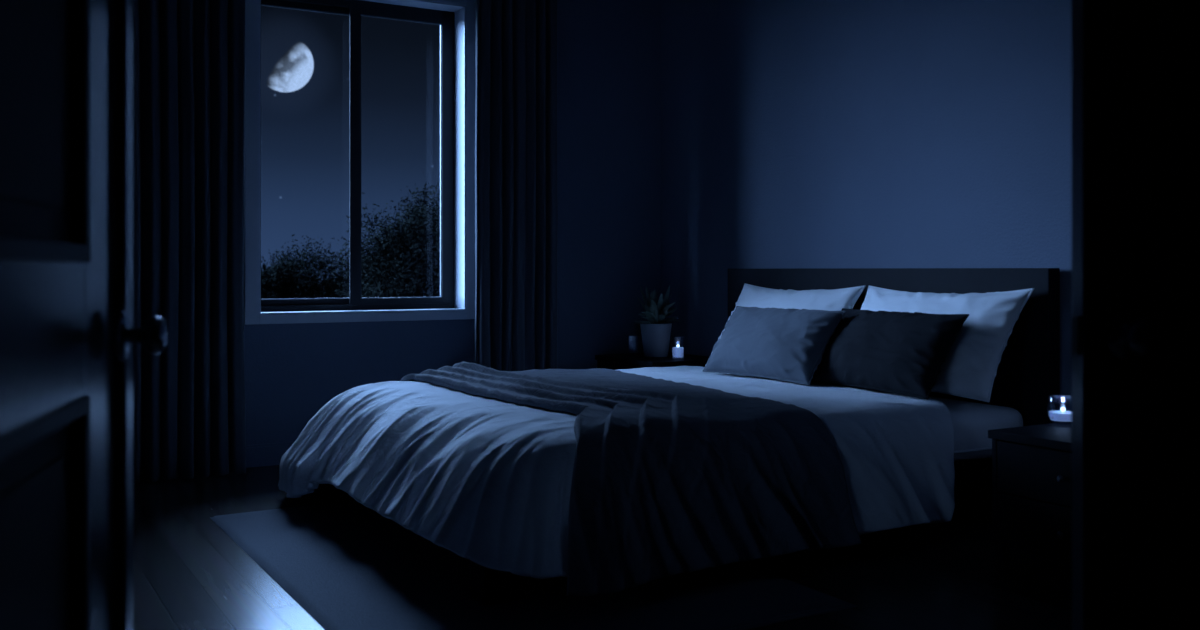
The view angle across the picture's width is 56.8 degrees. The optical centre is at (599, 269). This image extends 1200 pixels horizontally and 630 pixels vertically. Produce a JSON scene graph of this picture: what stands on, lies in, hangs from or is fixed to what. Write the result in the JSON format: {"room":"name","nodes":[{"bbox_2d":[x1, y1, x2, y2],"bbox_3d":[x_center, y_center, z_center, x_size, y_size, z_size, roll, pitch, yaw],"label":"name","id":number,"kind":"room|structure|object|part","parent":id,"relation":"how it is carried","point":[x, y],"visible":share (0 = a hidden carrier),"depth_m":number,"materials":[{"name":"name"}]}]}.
{"room":"bedroom","nodes":[
{"label":"bedroom","id":0,"kind":"room"},
{"bbox_2d":[244,0,660,444],"bbox_3d":[-1.704,-0.400,5.800,4.690,2.800,0.220,0,0,-30],"label":"wall","id":1,"kind":"structure","parent":0,"point":[609,51],"depth_m":6.61,"materials":[{"name":"paint"}]},
{"bbox_2d":[246,442,293,467],"bbox_3d":[-1.645,0.944,5.698,4.690,0.112,0.016,0,0,-30],"label":"baseboard","id":2,"kind":"structure","parent":1,"relation":"attached to","point":[258,455],"depth_m":5.65,"materials":[{"name":"paint"}]},
{"bbox_2d":[261,0,454,311],"bbox_3d":[-1.329,-0.628,6.075,1.132,1.704,0.082,0,0,-30],"label":"window","id":3,"kind":"structure","parent":1,"relation":"in","point":[355,9],"depth_m":6.10,"materials":[{"name":"metal"}]},
{"bbox_3d":[-1.567,-0.620,5.959,0.576,1.616,0.035,0,0,-30],"label":"sash","id":4,"kind":"part","parent":3,"relation":"part of","materials":[{"name":"glass"}]},
{"bbox_3d":[-1.113,-0.620,6.181,0.549,1.616,0.035,0,0,-30],"label":"sash","id":5,"kind":"part","parent":3,"relation":"part of","materials":[{"name":"glass"}]},
{"bbox_2d":[244,0,475,324],"bbox_3d":[-1.278,-0.628,5.988,1.136,1.704,0.144,0,0,-30],"label":"window frame","id":6,"kind":"structure","parent":1,"relation":"attached to","point":[460,10],"depth_m":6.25,"materials":[{"name":"paint"}]},
{"bbox_2d":[259,308,466,315],"bbox_3d":[-1.276,0.225,5.984,1.142,0.014,0.154,0,0,-30],"label":"trim","id":7,"kind":"structure","parent":1,"relation":"attached to","point":[438,309],"depth_m":5.92,"materials":[{"name":"paint"}]},
{"bbox_3d":[-1.325,-1.640,5.754,2.860,0.080,0.240,0,0,-30],"label":"curtain rod","id":8,"kind":"object","parent":1,"relation":"attached to","visible":0},
{"bbox_2d":[133,0,245,483],"bbox_3d":[-2.048,-0.341,5.228,0.733,2.651,0.130,0,0,-30],"label":"curtain","id":9,"kind":"object","parent":8,"relation":"hanging from","point":[189,55],"visible":0.73,"depth_m":5.25,"materials":[{"name":"fabric"}]},
{"bbox_2d":[475,0,557,370],"bbox_3d":[-0.462,-0.341,6.147,0.492,2.652,0.118,0,0,-30],"label":"curtain","id":10,"kind":"object","parent":8,"relation":"hanging from","point":[516,178],"visible":0.84,"depth_m":6.12,"materials":[{"name":"fabric"}]},
{"bbox_2d":[133,465,1071,629],"bbox_3d":[0.399,1.075,2.188,5.130,0.150,8.580,0,0,-30],"label":"floor","id":11,"kind":"structure","parent":0,"point":[189,574],"depth_m":3.61,"materials":[{"name":"brown wood"}]},
{"bbox_2d":[210,501,857,629],"bbox_3d":[-0.404,0.994,3.884,1.430,0.010,2.200,0,0,-30],"label":"rug","id":12,"kind":"object","parent":11,"relation":"on","point":[349,566],"visible":0.5,"depth_m":3.43,"materials":[{"name":"carpet"}]},
{"bbox_2d":[595,352,708,369],"bbox_3d":[0.336,0.750,6.386,0.523,0.500,0.620,0,0,-30],"label":"nightstand","id":13,"kind":"object","parent":11,"relation":"on","point":[607,361],"visible":0.07,"depth_m":6.27,"materials":[{"name":"brown wood"}]},
{"bbox_3d":[0.143,0.632,6.274,0.020,0.197,0.556,0,0,-30],"label":"drawer","id":14,"kind":"part","parent":13,"relation":"part of","materials":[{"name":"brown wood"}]},
{"bbox_2d":[628,338,638,354],"bbox_3d":[0.199,0.446,6.578,0.067,0.108,0.067,0,0,-2],"label":"drinking glass","id":15,"kind":"object","parent":13,"relation":"on","point":[628,338],"visible":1,"depth_m":6.58,"materials":[{"name":"clear glass"}]},
{"bbox_2d":[633,284,678,356],"bbox_3d":[0.329,0.291,6.427,0.269,0.417,0.366,0,0,-9],"label":"potted plant","id":16,"kind":"object","parent":13,"relation":"on","point":[655,333],"visible":1,"depth_m":6.36,"materials":[{"name":"green plant"}]},
{"bbox_3d":[0.324,0.404,6.418,0.188,0.192,0.188,0,0,-30],"label":"pot","id":17,"kind":"part","parent":16,"relation":"part of","materials":[{"name":"ceramic"}]},
{"bbox_2d":[671,338,684,359],"bbox_3d":[0.437,0.436,6.218,0.080,0.126,0.080,0,0,-30],"label":"candle holder","id":18,"kind":"object","parent":13,"relation":"on","point":[677,351],"visible":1,"depth_m":6.20,"materials":[{"name":"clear glass"}]},
{"bbox_2d":[317,268,1059,605],"bbox_3d":[0.241,0.496,4.671,2.427,1.008,2.090,0,0,-30],"label":"bed","id":19,"kind":"object","parent":11,"relation":"on","point":[1028,370],"visible":0.19,"depth_m":4.48,"materials":[{"name":"brown wood"}]},
{"bbox_3d":[-1.140,0.904,4.740,0.110,0.168,0.110,0,0,-30],"label":"leg","id":20,"kind":"part","parent":19,"relation":"part of","materials":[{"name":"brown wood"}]},
{"bbox_3d":[-0.320,0.904,3.332,0.110,0.168,0.110,0,0,-30],"label":"leg","id":21,"kind":"part","parent":19,"relation":"part of","materials":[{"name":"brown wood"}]},
{"bbox_2d":[278,366,954,578],"bbox_3d":[-0.046,0.739,4.543,2.172,0.496,2.465,0,0,-30],"label":"duvet","id":22,"kind":"object","parent":19,"relation":"on","point":[487,481],"visible":0.66,"depth_m":3.84,"materials":[{"name":"fabric"}]},
{"bbox_2d":[400,361,861,595],"bbox_3d":[-0.090,0.675,4.424,1.132,0.499,2.475,0,0,-25],"label":"throw blanket","id":23,"kind":"object","parent":22,"relation":"on","point":[669,478],"visible":0.98,"depth_m":3.54,"materials":[{"name":"fabric"}]},
{"bbox_2d":[703,306,845,384],"bbox_3d":[0.788,0.337,5.133,0.286,0.323,0.771,0,0,-30],"label":"cushion","id":24,"kind":"object","parent":22,"relation":"on","point":[788,345],"visible":1,"depth_m":4.99,"materials":[{"name":"fabric"}]},
{"bbox_2d":[811,308,968,399],"bbox_3d":[1.182,0.336,4.657,0.267,0.326,0.767,0,0,-27],"label":"cushion","id":25,"kind":"object","parent":22,"relation":"on","point":[904,353],"visible":0.92,"depth_m":4.51,"materials":[{"name":"fabric"}]},
{"bbox_3d":[1.261,0.486,5.264,0.067,0.988,2.090,0,0,-30],"label":"headboard","id":26,"kind":"part","parent":19,"relation":"part of","materials":[{"name":"brown wood"}]},
{"bbox_2d":[879,391,1022,461],"bbox_3d":[0.333,0.643,4.724,2.068,0.198,1.948,0,0,-30],"label":"mattress","id":27,"kind":"object","parent":19,"relation":"on","point":[972,421],"visible":0.07,"depth_m":4.28,"materials":[{"name":"fabric"}]},
{"bbox_2d":[705,283,865,365],"bbox_3d":[0.891,0.289,5.494,0.298,0.435,0.916,0,0,-30],"label":"bed pillow","id":28,"kind":"object","parent":27,"relation":"on","point":[751,295],"visible":0.27,"depth_m":5.39,"materials":[{"name":"fabric"}]},
{"bbox_2d":[860,286,1034,401],"bbox_3d":[1.363,0.289,4.692,0.300,0.435,0.918,0,0,-30],"label":"bed pillow","id":29,"kind":"object","parent":27,"relation":"on","point":[969,369],"visible":0.52,"depth_m":4.40,"materials":[{"name":"fabric"}]},
{"bbox_3d":[0.681,0.835,3.879,2.320,0.110,0.040,0,0,-30],"label":"rail","id":30,"kind":"part","parent":19,"relation":"part of","materials":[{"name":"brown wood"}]},
{"bbox_3d":[1.612,0.910,4.456,0.110,0.180,0.110,0,0,-30],"label":"leg","id":31,"kind":"part","parent":19,"relation":"part of","materials":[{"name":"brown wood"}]},
{"bbox_2d":[988,421,1071,562],"bbox_3d":[1.777,0.775,3.722,0.713,0.450,0.605,0,0,-30],"label":"nightstand","id":32,"kind":"object","parent":11,"relation":"on","point":[1032,465],"visible":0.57,"depth_m":3.68,"materials":[{"name":"brown wood"}]},
{"bbox_3d":[1.381,0.970,3.804,0.035,0.060,0.035,0,0,-30],"label":"leg","id":33,"kind":"part","parent":32,"relation":"part of","materials":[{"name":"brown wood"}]},
{"bbox_3d":[1.502,0.670,3.562,0.020,0.172,0.541,0,0,-30],"label":"drawer","id":34,"kind":"part","parent":32,"relation":"part of","materials":[{"name":"brown wood"}]},
{"bbox_3d":[1.502,0.849,3.562,0.020,0.172,0.541,0,0,-30],"label":"drawer","id":35,"kind":"part","parent":32,"relation":"part of","materials":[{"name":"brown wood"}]},
{"bbox_2d":[1047,398,1071,423],"bbox_3d":[1.661,0.501,3.979,0.107,0.096,0.107,0,0,-30],"label":"candle holder","id":36,"kind":"object","parent":32,"relation":"on","point":[1056,415],"visible":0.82,"depth_m":3.95,"materials":[{"name":"clear glass"}]},
{"bbox_3d":[1.481,0.668,3.550,0.028,0.026,0.026,0,0,-30],"label":"knob","id":37,"kind":"part","parent":32,"relation":"part of","materials":[{"name":"metal"}]},
{"bbox_3d":[1.481,0.847,3.550,0.028,0.026,0.026,0,0,-30],"label":"knob","id":38,"kind":"part","parent":32,"relation":"part of","materials":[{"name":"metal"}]},
{"bbox_2d":[661,0,1071,421],"bbox_3d":[2.520,-0.400,3.423,0.220,2.800,8.580,0,0,-30],"label":"wall","id":39,"kind":"structure","parent":0,"point":[795,133],"depth_m":5.37,"materials":[{"name":"paint"}]},
{"bbox_3d":[0.877,-0.400,1.147,4.910,2.800,0.140,0,0,-30],"label":"wall","id":40,"kind":"structure","parent":0,"visible":0},
{"bbox_2d":[0,0,167,629],"bbox_3d":[-0.604,-0.171,1.083,0.183,2.318,1.274,0,0,-13],"label":"door","id":41,"kind":"structure","parent":40,"relation":"in","point":[68,335],"depth_m":1.40,"materials":[{"name":"paint"}]},
{"bbox_3d":[-0.611,-0.608,1.080,0.026,1.185,0.750,0,0,-13],"label":"panel","id":42,"kind":"part","parent":41,"relation":"part of","materials":[{"name":"paint"}]},
{"bbox_3d":[-0.611,0.485,1.080,0.026,0.630,0.750,0,0,-13],"label":"panel","id":43,"kind":"part","parent":41,"relation":"part of","materials":[{"name":"paint"}]},
{"bbox_3d":[-0.611,-0.608,1.080,0.054,1.197,0.762,0,0,-13],"label":"panel moulding","id":44,"kind":"part","parent":41,"relation":"part of","materials":[{"name":"paint"}]},
{"bbox_3d":[-0.611,0.485,1.080,0.054,0.642,0.762,0,0,-13],"label":"panel moulding","id":45,"kind":"part","parent":41,"relation":"part of","materials":[{"name":"paint"}]},
{"bbox_3d":[-0.611,-0.171,1.080,0.042,2.318,1.250,0,0,-13],"label":"frame","id":46,"kind":"part","parent":41,"relation":"part of","materials":[{"name":"paint"}]},
{"bbox_3d":[-0.659,0.095,1.613,0.055,0.057,0.057,0,0,-13],"label":"knob","id":47,"kind":"part","parent":41,"relation":"part of","materials":[{"name":"metal"}]},
{"bbox_2d":[1071,0,1199,629],"bbox_3d":[1.300,-0.171,1.643,1.214,2.318,0.165,0,0,-2],"label":"door","id":48,"kind":"structure","parent":40,"relation":"in","point":[1135,318],"depth_m":1.60,"materials":[{"name":"paint"}]},
{"bbox_3d":[0.695,0.095,1.620,0.004,0.056,0.022,0,0,-2],"label":"latch plate","id":49,"kind":"part","parent":48,"relation":"part of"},
{"bbox_3d":[0.769,0.095,1.567,0.057,0.057,0.055,0,0,-2],"label":"knob","id":50,"kind":"part","parent":48,"relation":"part of","materials":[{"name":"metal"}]},
{"bbox_3d":[1.296,-0.608,1.643,0.942,1.197,0.050,0,0,-2],"label":"panel moulding","id":51,"kind":"part","parent":48,"relation":"part of","materials":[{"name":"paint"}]},
{"bbox_3d":[1.296,0.485,1.643,0.942,0.642,0.050,0,0,-2],"label":"panel moulding","id":52,"kind":"part","parent":48,"relation":"part of","materials":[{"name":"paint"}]},
{"bbox_3d":[1.296,-0.608,1.643,0.930,1.185,0.024,0,0,-2],"label":"panel","id":53,"kind":"part","parent":48,"relation":"part of","materials":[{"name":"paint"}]},
{"bbox_3d":[1.296,0.485,1.643,0.930,0.630,0.024,0,0,-2],"label":"panel","id":54,"kind":"part","parent":48,"relation":"part of","materials":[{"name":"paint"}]},
{"label":"outside","id":55,"kind":"structure","parent":0,"visible":0},
{"bbox_3d":[-31.519,4.009,93.891,160.000,0.362,180.000,0,0,-30],"label":"lawn","id":56,"kind":"structure","parent":55,"visible":0},
{"bbox_2d":[261,256,304,298],"bbox_3d":[-7.497,1.874,24.909,1.728,4.408,1.895,0,0,-15],"label":"tree","id":57,"kind":"object","parent":56,"relation":"on","point":[280,284],"visible":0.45,"depth_m":24.75,"materials":[{"name":"green plant"}]},
{"bbox_2d":[261,234,349,297],"bbox_3d":[-7.897,1.555,28.995,3.621,5.001,3.887,0,0,20],"label":"tree","id":58,"kind":"object","parent":56,"relation":"on","point":[313,288],"visible":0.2,"depth_m":28.69,"materials":[{"name":"green plant"}]},
{"bbox_2d":[331,247,377,297],"bbox_3d":[-4.610,1.796,22.571,1.538,4.531,1.428,0,0,40],"label":"tree","id":59,"kind":"object","parent":56,"relation":"on","point":[344,289],"visible":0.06,"depth_m":22.41,"materials":[{"name":"green plant"}]},
{"bbox_2d":[311,171,439,297],"bbox_3d":[-2.436,1.316,15.419,2.844,5.485,2.706,0,0,-37],"label":"tree","id":60,"kind":"object","parent":56,"relation":"on","point":[420,234],"visible":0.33,"depth_m":15.00,"materials":[{"name":"green plant"}]},
{"bbox_2d":[348,229,428,297],"bbox_3d":[-3.516,1.652,18.887,1.933,4.831,1.869,0,0,-41],"label":"tree","id":61,"kind":"object","parent":56,"relation":"on","point":[363,293],"visible":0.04,"depth_m":18.48,"materials":[{"name":"green plant"}]},
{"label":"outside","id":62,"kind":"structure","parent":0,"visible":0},
{"bbox_2d":[268,42,313,91],"bbox_3d":[-170.598,-111.560,599.851,30.514,30.514,30.514,0,0,-30],"label":"moon","id":63,"kind":"object","parent":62,"point":[293,71],"visible":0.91,"depth_m":590.63,"materials":[{"name":"white stone"}]}
]}

